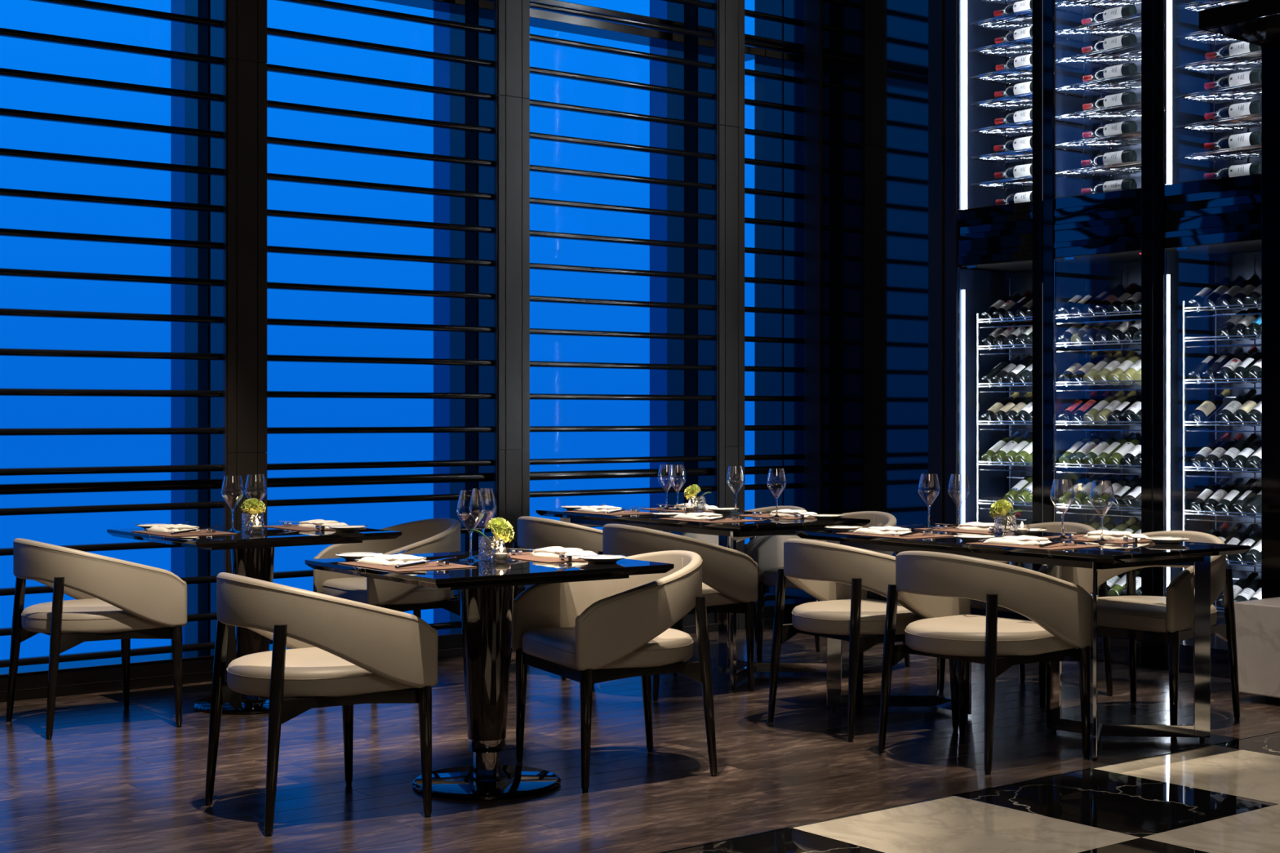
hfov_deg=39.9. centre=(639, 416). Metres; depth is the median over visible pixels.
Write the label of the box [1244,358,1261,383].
wine bottle
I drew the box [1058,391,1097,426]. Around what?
wine bottle
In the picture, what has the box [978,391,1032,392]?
shelf
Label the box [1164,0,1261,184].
display
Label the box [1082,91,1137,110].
wine bottle
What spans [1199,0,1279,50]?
canopy
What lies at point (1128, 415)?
wine bottle
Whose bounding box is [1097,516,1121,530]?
wine bottle
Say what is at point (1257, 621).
marble counter
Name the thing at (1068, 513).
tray
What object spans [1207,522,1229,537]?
wine bottle
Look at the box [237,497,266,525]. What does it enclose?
carnation
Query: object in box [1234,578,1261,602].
wine bottle
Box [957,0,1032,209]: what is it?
display
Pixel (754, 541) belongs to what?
dining chair
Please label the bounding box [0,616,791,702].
baseboard
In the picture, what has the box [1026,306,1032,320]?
wine bottle
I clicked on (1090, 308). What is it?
wine bottle
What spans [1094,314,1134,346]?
wine bottle
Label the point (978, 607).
dining chair
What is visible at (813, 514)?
butter knife
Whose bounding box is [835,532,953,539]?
placemat
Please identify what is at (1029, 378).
wine bottle
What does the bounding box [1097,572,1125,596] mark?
wine bottle
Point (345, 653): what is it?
dining chair
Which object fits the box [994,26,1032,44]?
wine bottle
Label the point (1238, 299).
wine bottle
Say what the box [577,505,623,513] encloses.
napkin
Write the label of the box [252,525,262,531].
candle
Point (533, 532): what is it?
dining chair
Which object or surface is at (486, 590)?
pedestal table
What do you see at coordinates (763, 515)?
placemat
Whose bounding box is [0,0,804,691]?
wall
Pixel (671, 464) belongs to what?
bowl
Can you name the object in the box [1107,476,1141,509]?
wine bottle
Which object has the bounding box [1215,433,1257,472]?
wine bottle
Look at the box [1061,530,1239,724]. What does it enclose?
dining chair
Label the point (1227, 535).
wine bottle
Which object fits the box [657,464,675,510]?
wine glass
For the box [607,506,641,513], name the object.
knife
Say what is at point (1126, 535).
fork
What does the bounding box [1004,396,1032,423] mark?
wine bottle
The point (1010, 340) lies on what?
wine bottle
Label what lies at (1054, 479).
bowl
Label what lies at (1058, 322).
shelf
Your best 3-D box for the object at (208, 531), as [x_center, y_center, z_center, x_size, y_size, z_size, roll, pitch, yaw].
[-1.778,0.473,7.307,0.015,0.017,0.056,0,0,-38]
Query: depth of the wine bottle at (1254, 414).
8.34 m
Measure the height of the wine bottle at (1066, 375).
0.187 m
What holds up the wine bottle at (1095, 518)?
on the wine cabinet at (1070, 279)
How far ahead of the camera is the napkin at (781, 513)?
8.51 m
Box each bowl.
[221,475,244,509]
[244,474,266,501]
[456,489,484,532]
[469,488,496,528]
[657,464,675,491]
[668,464,686,492]
[726,466,745,492]
[766,469,786,497]
[917,473,940,506]
[947,474,969,506]
[1050,479,1075,514]
[1088,480,1114,515]
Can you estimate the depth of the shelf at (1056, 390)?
9.05 m
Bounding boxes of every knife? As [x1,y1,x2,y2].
[135,524,164,524]
[170,525,222,534]
[332,524,367,526]
[337,552,380,554]
[395,556,456,568]
[510,548,537,551]
[582,555,626,556]
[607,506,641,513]
[709,514,742,520]
[813,514,842,515]
[828,525,862,526]
[898,528,935,536]
[955,534,989,536]
[1017,528,1045,528]
[1039,537,1076,546]
[1062,531,1087,534]
[1155,537,1184,537]
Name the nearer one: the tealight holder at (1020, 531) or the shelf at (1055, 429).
the tealight holder at (1020, 531)
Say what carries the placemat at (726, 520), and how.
on the table at (766, 526)
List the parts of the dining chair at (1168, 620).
leg, backrest, seat, seat frame, leg, leg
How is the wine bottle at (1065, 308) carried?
on the wine cabinet at (1070, 279)
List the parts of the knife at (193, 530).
handle, blade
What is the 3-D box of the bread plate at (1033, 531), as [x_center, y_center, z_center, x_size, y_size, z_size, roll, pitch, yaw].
[1.599,0.475,7.286,0.161,0.019,0.161,0,0,-38]
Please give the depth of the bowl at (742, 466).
8.86 m
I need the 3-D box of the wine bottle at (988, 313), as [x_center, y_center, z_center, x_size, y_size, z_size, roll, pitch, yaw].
[1.989,-0.602,9.697,0.292,0.187,0.073,0,0,-39]
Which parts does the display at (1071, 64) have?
panel, rack post, glass door, rack post, panel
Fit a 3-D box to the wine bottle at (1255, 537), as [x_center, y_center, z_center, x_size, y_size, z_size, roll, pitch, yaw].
[2.946,0.617,8.480,0.292,0.187,0.074,0,0,-37]
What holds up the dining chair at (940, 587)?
on the floor
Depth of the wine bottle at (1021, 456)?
9.44 m
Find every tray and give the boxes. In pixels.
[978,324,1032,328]
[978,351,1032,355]
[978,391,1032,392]
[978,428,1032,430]
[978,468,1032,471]
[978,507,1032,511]
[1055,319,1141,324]
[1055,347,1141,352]
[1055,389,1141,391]
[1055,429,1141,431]
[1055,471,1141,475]
[1055,511,1141,517]
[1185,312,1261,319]
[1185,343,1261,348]
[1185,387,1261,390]
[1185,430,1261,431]
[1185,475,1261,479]
[1185,517,1261,524]
[1216,611,1224,617]
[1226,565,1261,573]
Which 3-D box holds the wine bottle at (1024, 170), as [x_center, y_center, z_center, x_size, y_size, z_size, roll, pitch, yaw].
[2.030,-1.313,9.471,0.074,0.073,0.306,0,0,-39]
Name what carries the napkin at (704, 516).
on the placemat at (726, 520)
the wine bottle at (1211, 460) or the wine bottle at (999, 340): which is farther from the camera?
the wine bottle at (999, 340)
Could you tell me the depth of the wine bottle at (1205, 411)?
8.61 m
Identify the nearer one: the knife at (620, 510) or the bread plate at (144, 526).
the bread plate at (144, 526)
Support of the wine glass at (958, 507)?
on the placemat at (948, 528)
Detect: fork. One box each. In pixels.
[354,549,408,560]
[555,552,579,556]
[847,523,882,531]
[978,532,1013,541]
[1124,534,1146,538]
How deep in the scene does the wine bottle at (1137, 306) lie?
8.85 m
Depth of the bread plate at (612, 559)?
5.82 m
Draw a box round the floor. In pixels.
[0,626,1279,852]
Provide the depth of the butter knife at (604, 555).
5.87 m
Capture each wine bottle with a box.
[981,291,1020,323]
[981,320,1020,350]
[981,355,1020,387]
[981,392,1019,425]
[981,431,1020,466]
[991,354,1032,387]
[991,431,1031,466]
[992,290,1031,323]
[992,320,1032,350]
[992,392,1032,423]
[993,0,1032,16]
[993,135,1032,151]
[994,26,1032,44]
[994,80,1032,97]
[994,108,1032,124]
[994,163,1032,178]
[995,53,1032,71]
[995,191,1032,205]
[998,511,1021,526]
[1003,359,1032,387]
[1003,437,1032,464]
[1003,475,1032,503]
[1004,294,1032,322]
[1004,321,1032,349]
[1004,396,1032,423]
[1014,326,1032,349]
[1014,363,1032,387]
[1014,400,1032,423]
[1014,441,1032,466]
[1015,298,1032,321]
[1015,481,1032,504]
[1017,518,1032,526]
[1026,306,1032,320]
[1026,333,1032,348]
[1026,372,1032,386]
[1026,410,1032,423]
[1026,451,1032,465]
[1026,492,1032,505]
[1057,316,1098,347]
[1058,285,1097,319]
[1058,352,1097,386]
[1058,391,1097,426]
[1058,431,1098,466]
[1058,473,1099,506]
[1070,284,1110,319]
[1070,431,1109,468]
[1070,474,1110,509]
[1071,313,1111,346]
[1071,351,1111,386]
[1071,391,1111,426]
[1080,149,1137,166]
[1080,178,1137,194]
[1080,515,1098,525]
[1081,4,1137,25]
[1081,33,1137,53]
[1082,62,1137,82]
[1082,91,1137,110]
[1082,120,1137,137]
[1082,315,1122,346]
[1082,431,1123,468]
[1082,474,1122,507]
[1083,284,1123,318]
[1083,351,1122,386]
[1083,391,1124,426]
[1089,515,1110,530]
[1094,283,1135,317]
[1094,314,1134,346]
[1094,351,1134,386]
[1094,432,1136,469]
[1095,391,1136,426]
[1095,475,1135,508]
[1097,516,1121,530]
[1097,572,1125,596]
[1106,435,1141,469]
[1107,285,1141,316]
[1107,315,1141,345]
[1107,353,1141,386]
[1107,392,1141,426]
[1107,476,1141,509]
[1107,568,1141,596]
[1111,517,1135,531]
[1120,288,1141,315]
[1120,318,1141,345]
[1120,358,1141,385]
[1120,397,1141,426]
[1120,441,1141,467]
[1120,483,1141,511]
[1120,572,1141,595]
[1123,520,1141,533]
[1132,452,1141,470]
[1133,298,1141,315]
[1133,327,1141,344]
[1133,368,1141,385]
[1133,408,1141,426]
[1133,494,1141,512]
[1134,528,1141,533]
[1136,586,1141,595]
[1187,276,1229,312]
[1187,347,1228,384]
[1188,389,1231,424]
[1188,433,1231,471]
[1188,477,1229,513]
[1201,346,1243,384]
[1202,275,1243,311]
[1202,433,1244,470]
[1202,478,1243,515]
[1203,131,1261,149]
[1204,41,1261,59]
[1204,69,1261,89]
[1204,100,1261,119]
[1204,162,1261,179]
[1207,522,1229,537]
[1215,346,1257,383]
[1215,389,1256,426]
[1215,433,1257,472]
[1215,478,1257,516]
[1216,274,1258,311]
[1216,307,1257,341]
[1216,572,1258,610]
[1217,523,1241,543]
[1225,524,1255,563]
[1230,279,1261,310]
[1230,309,1261,341]
[1230,351,1261,383]
[1230,440,1261,471]
[1230,484,1261,517]
[1230,531,1261,564]
[1231,394,1261,426]
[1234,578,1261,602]
[1244,284,1261,309]
[1244,315,1261,340]
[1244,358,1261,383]
[1244,400,1261,426]
[1244,446,1261,473]
[1244,490,1261,518]
[1244,539,1261,564]
[1248,586,1261,600]
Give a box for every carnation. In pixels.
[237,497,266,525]
[470,517,514,554]
[684,484,711,506]
[989,499,1022,529]
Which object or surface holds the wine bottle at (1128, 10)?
on the display at (1071, 64)
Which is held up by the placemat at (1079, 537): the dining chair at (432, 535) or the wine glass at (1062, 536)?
the wine glass at (1062, 536)
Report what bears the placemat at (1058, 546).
on the table at (1197, 554)
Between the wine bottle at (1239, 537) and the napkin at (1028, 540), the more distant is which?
the wine bottle at (1239, 537)
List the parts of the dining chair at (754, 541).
leg, backrest, leg, leg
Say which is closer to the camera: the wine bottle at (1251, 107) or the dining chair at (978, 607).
the dining chair at (978, 607)
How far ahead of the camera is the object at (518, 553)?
6.13 m
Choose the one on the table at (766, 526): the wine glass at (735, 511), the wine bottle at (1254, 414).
the wine glass at (735, 511)
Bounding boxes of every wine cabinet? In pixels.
[957,260,1032,570]
[1053,251,1141,640]
[1164,240,1261,651]
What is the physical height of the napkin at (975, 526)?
0.032 m
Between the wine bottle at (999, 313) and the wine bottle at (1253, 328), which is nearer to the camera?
the wine bottle at (1253, 328)
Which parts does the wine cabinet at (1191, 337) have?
rack post, panel, rack post, rail, rail, rail, rail, rail, rail, rail, rail, rail, rail, rail, rail, panel, rail, rail, rack post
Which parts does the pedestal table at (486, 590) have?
under plate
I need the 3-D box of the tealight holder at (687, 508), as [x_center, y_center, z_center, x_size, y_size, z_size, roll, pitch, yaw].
[0.252,0.456,8.953,0.065,0.058,0.065,0,0,-38]
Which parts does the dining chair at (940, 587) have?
leg, leg, seat frame, seat, leg, backrest, leg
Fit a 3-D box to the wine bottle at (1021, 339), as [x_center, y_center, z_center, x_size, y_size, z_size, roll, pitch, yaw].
[2.135,-0.456,9.514,0.292,0.187,0.074,0,0,-39]
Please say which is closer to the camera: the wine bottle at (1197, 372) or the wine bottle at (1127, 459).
the wine bottle at (1197, 372)
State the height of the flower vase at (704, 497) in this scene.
0.078 m
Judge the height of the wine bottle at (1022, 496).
0.187 m
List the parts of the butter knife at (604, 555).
handle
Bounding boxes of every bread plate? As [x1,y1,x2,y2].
[136,524,174,529]
[328,525,366,531]
[335,552,382,560]
[560,506,589,511]
[577,555,626,564]
[652,512,684,517]
[707,507,738,512]
[810,514,844,519]
[824,526,862,532]
[953,534,995,542]
[1007,528,1046,534]
[1146,537,1189,544]
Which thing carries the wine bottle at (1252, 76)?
on the display at (1187, 68)
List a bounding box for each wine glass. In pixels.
[221,475,244,532]
[244,474,266,529]
[456,489,484,561]
[469,488,496,557]
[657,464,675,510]
[668,464,686,510]
[726,466,745,513]
[766,469,786,517]
[917,473,940,528]
[947,474,969,528]
[1050,479,1075,539]
[1088,480,1114,542]
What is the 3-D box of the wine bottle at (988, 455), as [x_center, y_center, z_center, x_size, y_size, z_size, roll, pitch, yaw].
[1.990,0.174,9.696,0.292,0.187,0.073,0,0,-39]
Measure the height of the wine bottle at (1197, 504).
0.187 m
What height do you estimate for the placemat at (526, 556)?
0.003 m
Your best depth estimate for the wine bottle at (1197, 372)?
8.61 m
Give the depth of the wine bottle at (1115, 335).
8.98 m
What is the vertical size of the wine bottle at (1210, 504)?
0.187 m
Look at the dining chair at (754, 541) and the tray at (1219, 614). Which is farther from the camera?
the dining chair at (754, 541)
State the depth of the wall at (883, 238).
9.87 m
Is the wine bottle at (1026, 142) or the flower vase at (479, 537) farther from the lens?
the wine bottle at (1026, 142)
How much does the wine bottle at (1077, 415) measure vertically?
0.187 m
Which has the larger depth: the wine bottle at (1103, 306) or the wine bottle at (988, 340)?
the wine bottle at (988, 340)
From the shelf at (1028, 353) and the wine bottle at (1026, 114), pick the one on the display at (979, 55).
the wine bottle at (1026, 114)
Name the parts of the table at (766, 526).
leg, under frame, leg, leg, leg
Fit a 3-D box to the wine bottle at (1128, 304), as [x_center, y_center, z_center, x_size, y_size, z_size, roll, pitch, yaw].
[2.555,-0.602,8.982,0.292,0.187,0.073,0,0,-38]
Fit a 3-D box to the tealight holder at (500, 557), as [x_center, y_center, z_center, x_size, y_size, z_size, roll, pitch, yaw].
[-0.465,0.456,5.914,0.065,0.058,0.065,0,0,-38]
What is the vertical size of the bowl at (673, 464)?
0.140 m
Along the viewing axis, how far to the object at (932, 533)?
7.16 m
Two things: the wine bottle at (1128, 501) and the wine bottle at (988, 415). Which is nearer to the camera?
the wine bottle at (1128, 501)
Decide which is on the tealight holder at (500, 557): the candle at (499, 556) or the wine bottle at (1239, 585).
the candle at (499, 556)
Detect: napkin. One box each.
[146,524,200,533]
[297,519,348,528]
[355,553,429,566]
[529,546,597,559]
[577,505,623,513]
[672,502,717,511]
[672,511,725,520]
[768,509,817,517]
[852,525,913,536]
[955,521,1012,532]
[982,535,1051,546]
[1083,529,1149,541]
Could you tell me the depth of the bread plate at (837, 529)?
7.41 m
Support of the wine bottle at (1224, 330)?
on the wine cabinet at (1191, 337)
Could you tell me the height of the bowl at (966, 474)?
0.140 m
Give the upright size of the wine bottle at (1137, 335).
0.187 m
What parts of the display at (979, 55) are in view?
panel, rack post, panel, rack post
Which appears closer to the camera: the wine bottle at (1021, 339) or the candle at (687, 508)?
the candle at (687, 508)
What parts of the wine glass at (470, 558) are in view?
stem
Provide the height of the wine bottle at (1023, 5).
0.073 m
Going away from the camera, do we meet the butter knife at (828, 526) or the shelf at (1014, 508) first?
the butter knife at (828, 526)
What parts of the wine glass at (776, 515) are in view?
stem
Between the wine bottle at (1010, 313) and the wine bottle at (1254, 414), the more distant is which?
the wine bottle at (1010, 313)
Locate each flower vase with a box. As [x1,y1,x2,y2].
[241,512,263,532]
[478,535,505,560]
[688,496,706,511]
[993,514,1016,534]
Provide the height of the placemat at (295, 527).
0.003 m
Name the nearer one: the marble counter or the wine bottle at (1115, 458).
the marble counter
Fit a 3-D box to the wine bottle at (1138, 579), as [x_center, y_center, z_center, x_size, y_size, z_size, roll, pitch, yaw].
[2.556,0.846,8.984,0.292,0.187,0.074,0,0,-39]
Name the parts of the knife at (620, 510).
handle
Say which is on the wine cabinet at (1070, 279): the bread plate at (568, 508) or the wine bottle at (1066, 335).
the wine bottle at (1066, 335)
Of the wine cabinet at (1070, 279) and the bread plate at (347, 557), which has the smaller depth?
the bread plate at (347, 557)
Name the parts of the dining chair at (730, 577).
leg, leg, leg, backrest, seat frame, seat, leg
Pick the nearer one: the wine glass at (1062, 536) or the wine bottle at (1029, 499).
the wine glass at (1062, 536)
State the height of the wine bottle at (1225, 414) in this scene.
0.187 m
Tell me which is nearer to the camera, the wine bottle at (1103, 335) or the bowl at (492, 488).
the bowl at (492, 488)
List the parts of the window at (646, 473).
guard rail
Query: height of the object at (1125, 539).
0.017 m
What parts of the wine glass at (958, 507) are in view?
stem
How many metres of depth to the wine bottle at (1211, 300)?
8.55 m
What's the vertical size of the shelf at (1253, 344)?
0.005 m
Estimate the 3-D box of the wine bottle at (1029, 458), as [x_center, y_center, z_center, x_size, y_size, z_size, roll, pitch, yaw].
[2.182,0.174,9.455,0.292,0.187,0.073,0,0,-39]
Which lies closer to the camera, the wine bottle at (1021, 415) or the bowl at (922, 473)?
the bowl at (922, 473)
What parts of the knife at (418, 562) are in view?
handle, blade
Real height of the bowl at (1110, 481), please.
0.140 m
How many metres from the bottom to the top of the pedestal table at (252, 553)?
0.745 m
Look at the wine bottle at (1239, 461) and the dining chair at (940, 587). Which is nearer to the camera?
the dining chair at (940, 587)
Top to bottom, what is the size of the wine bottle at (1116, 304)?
0.187 m
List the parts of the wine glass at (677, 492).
stem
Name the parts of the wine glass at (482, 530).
stem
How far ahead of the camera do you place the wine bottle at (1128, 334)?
8.91 m
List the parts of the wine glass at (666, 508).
stem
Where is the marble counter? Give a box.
[1234,597,1279,703]
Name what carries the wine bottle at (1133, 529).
on the wine cabinet at (1070, 279)
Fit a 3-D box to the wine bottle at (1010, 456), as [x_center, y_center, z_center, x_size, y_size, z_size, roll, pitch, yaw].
[2.088,0.174,9.573,0.292,0.187,0.074,0,0,-37]
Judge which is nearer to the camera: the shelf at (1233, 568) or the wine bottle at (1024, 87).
the shelf at (1233, 568)
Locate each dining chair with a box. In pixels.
[5,537,186,739]
[204,572,437,836]
[313,517,463,622]
[510,516,602,679]
[511,550,717,792]
[592,524,758,700]
[678,506,820,652]
[753,511,910,666]
[767,538,959,742]
[877,551,1093,774]
[940,521,1112,709]
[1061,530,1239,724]
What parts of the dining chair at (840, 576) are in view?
leg, seat frame, leg, backrest, seat, leg, leg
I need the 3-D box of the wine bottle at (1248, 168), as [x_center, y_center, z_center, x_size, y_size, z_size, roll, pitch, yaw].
[2.840,-1.166,8.442,0.074,0.073,0.306,0,0,-39]
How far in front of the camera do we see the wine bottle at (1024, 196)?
9.44 m
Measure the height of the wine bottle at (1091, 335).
0.187 m
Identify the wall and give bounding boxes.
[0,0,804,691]
[754,0,1279,678]
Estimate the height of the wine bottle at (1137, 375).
0.187 m
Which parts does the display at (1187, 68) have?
panel, rack post, glass door, rack post, panel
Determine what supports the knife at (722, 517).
on the placemat at (726, 520)
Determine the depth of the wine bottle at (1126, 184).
8.95 m
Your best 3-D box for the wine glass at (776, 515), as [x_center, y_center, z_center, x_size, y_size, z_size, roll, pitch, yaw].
[0.655,0.367,8.450,0.095,0.236,0.095,0,0,-12]
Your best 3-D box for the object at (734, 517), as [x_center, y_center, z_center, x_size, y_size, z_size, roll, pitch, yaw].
[0.452,0.473,8.219,0.015,0.017,0.056,0,0,-37]
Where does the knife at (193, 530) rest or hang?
on the placemat at (203, 532)
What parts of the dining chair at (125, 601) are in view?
leg, leg, seat frame, seat, backrest, leg, leg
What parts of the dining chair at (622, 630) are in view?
leg, leg, backrest, seat, seat frame, leg, leg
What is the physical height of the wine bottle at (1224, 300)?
0.187 m
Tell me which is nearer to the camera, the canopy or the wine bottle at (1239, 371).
the canopy
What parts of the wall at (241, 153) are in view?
reveal panel, guide post, reveal panel, panel, panel, panel, panel, panel, panel, panel, panel, panel, sill, reveal panel, guide post, reveal panel, panel, panel, panel, panel, panel, panel, panel, panel, panel, reveal panel, guide post, reveal panel, panel, panel, panel, panel, panel, panel, panel, panel, panel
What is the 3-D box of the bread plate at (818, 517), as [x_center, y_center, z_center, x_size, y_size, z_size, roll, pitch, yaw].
[0.886,0.475,8.339,0.161,0.019,0.161,0,0,-38]
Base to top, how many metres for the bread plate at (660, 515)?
0.019 m
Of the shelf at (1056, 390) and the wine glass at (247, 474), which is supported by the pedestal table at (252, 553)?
the wine glass at (247, 474)
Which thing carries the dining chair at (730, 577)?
on the floor
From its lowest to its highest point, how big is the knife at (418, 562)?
0.024 m
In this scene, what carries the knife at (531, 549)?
on the placemat at (526, 556)
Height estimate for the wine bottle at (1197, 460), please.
0.187 m
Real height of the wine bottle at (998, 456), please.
0.187 m
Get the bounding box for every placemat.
[132,528,237,537]
[262,524,366,531]
[337,560,476,572]
[486,551,585,563]
[564,510,653,515]
[640,507,713,512]
[658,517,761,523]
[737,513,816,519]
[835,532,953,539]
[915,526,1013,534]
[965,542,1101,550]
[1042,534,1154,543]
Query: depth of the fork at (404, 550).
5.95 m
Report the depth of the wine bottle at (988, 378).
9.64 m
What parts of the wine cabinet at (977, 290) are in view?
rack post, panel, rail, rail, rail, rail, rail, rail, rail, rail, rail, rail, rail, rail, rack post, rail, panel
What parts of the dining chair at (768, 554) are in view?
leg, seat, seat frame, backrest, leg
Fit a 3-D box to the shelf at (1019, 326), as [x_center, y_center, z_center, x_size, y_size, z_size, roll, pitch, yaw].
[2.071,-0.486,9.513,0.180,0.005,0.480,0,0,-38]
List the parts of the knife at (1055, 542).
handle, blade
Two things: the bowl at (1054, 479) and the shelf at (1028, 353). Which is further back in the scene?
the shelf at (1028, 353)
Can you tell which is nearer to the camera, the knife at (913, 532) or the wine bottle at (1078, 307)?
the knife at (913, 532)
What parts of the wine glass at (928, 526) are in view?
stem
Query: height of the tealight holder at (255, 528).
0.058 m
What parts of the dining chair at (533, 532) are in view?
leg, seat frame, seat, backrest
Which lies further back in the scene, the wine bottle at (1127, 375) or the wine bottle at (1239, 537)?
the wine bottle at (1127, 375)
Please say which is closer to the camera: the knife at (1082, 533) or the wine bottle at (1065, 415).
the knife at (1082, 533)
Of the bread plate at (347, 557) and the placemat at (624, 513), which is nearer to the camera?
the bread plate at (347, 557)
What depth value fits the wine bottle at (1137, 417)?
8.85 m
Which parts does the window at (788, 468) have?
guard rail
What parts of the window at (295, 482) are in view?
guard rail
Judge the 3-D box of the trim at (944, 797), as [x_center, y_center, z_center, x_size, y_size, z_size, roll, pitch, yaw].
[0.002,1.236,4.929,8.500,0.015,0.008,0,0,-38]
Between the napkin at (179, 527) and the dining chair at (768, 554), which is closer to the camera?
the napkin at (179, 527)
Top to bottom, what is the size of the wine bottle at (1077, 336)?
0.187 m
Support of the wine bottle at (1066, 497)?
on the wine cabinet at (1070, 279)
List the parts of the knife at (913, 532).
handle, blade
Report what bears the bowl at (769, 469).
on the wine glass at (776, 515)
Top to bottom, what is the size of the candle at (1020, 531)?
0.022 m
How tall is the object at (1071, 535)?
0.017 m
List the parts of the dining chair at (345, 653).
leg, leg, seat frame, seat, backrest, leg, leg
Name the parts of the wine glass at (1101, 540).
stem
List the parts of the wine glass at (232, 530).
stem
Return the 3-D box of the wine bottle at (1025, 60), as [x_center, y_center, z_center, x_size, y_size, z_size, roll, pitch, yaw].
[2.035,-1.899,9.476,0.074,0.073,0.306,0,0,-36]
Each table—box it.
[106,521,401,715]
[304,547,674,799]
[536,505,870,688]
[795,524,1249,760]
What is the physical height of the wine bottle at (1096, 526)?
0.187 m
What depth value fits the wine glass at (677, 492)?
9.11 m
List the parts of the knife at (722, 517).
handle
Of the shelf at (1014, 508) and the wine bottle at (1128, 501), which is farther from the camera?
the shelf at (1014, 508)
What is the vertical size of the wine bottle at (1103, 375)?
0.187 m
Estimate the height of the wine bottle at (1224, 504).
0.187 m
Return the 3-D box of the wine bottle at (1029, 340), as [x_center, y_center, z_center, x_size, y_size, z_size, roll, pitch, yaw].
[2.183,-0.456,9.448,0.292,0.187,0.074,0,0,-37]
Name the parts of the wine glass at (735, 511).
stem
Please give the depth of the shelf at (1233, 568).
8.43 m
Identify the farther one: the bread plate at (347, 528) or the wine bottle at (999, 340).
the wine bottle at (999, 340)
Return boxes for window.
[0,0,223,667]
[266,0,493,644]
[529,0,714,527]
[744,8,802,600]
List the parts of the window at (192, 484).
guard rail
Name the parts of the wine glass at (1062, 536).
stem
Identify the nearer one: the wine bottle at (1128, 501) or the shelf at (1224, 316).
the shelf at (1224, 316)
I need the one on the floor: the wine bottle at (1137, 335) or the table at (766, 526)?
the table at (766, 526)
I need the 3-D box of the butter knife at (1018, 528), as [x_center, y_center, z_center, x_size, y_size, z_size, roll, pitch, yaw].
[1.615,0.463,7.300,0.147,0.003,0.017,0,0,-19]
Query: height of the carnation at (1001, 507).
0.128 m
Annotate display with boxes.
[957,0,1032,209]
[1053,0,1141,198]
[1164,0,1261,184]
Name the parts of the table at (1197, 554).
leg, leg, leg, under frame, leg, leg, leg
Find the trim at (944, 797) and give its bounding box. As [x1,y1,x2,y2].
[657,730,1279,852]
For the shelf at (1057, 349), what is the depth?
9.13 m
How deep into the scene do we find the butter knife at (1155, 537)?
6.75 m
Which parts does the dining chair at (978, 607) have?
leg, seat, seat frame, leg, backrest, leg, leg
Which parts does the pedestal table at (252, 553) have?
under plate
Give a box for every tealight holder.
[248,519,265,532]
[491,544,511,561]
[683,501,696,511]
[1013,522,1030,535]
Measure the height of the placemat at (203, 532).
0.003 m
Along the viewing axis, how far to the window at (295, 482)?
8.79 m
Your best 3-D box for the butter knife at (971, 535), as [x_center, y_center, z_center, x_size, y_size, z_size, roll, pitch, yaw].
[1.298,0.463,6.876,0.147,0.003,0.017,0,0,-23]
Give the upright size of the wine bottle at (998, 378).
0.187 m
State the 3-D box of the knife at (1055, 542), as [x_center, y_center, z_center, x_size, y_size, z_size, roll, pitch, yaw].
[1.558,0.467,6.559,0.232,0.024,0.019,0,0,-42]
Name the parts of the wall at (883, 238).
corner post, corner post, lacquer panel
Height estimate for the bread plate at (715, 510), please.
0.019 m
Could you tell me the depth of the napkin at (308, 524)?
7.66 m
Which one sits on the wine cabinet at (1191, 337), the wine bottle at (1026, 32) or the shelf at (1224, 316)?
the shelf at (1224, 316)
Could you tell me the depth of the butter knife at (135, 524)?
7.57 m
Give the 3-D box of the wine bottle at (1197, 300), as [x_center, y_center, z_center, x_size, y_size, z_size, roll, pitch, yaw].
[2.800,-0.602,8.664,0.292,0.187,0.074,0,0,-38]
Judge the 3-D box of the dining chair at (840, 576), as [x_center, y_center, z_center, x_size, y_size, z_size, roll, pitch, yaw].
[0.864,0.854,7.012,0.578,0.753,0.615,0,0,-33]
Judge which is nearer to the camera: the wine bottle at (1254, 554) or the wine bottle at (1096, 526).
the wine bottle at (1254, 554)
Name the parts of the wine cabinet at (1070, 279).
rack post, panel, rack post, rail, rail, rail, rail, rail, rail, rail, rail, rail, rail, rail, rail, panel, rack post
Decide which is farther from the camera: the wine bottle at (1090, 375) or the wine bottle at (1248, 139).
the wine bottle at (1090, 375)
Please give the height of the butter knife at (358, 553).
0.003 m
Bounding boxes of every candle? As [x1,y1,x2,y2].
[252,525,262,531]
[495,552,507,559]
[685,506,693,511]
[1017,528,1026,534]
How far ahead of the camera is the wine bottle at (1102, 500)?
9.05 m
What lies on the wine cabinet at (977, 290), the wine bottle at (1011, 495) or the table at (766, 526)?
the wine bottle at (1011, 495)
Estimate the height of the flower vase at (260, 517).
0.078 m
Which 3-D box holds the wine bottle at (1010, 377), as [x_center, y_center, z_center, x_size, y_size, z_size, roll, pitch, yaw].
[2.084,-0.251,9.576,0.292,0.187,0.073,0,0,-40]

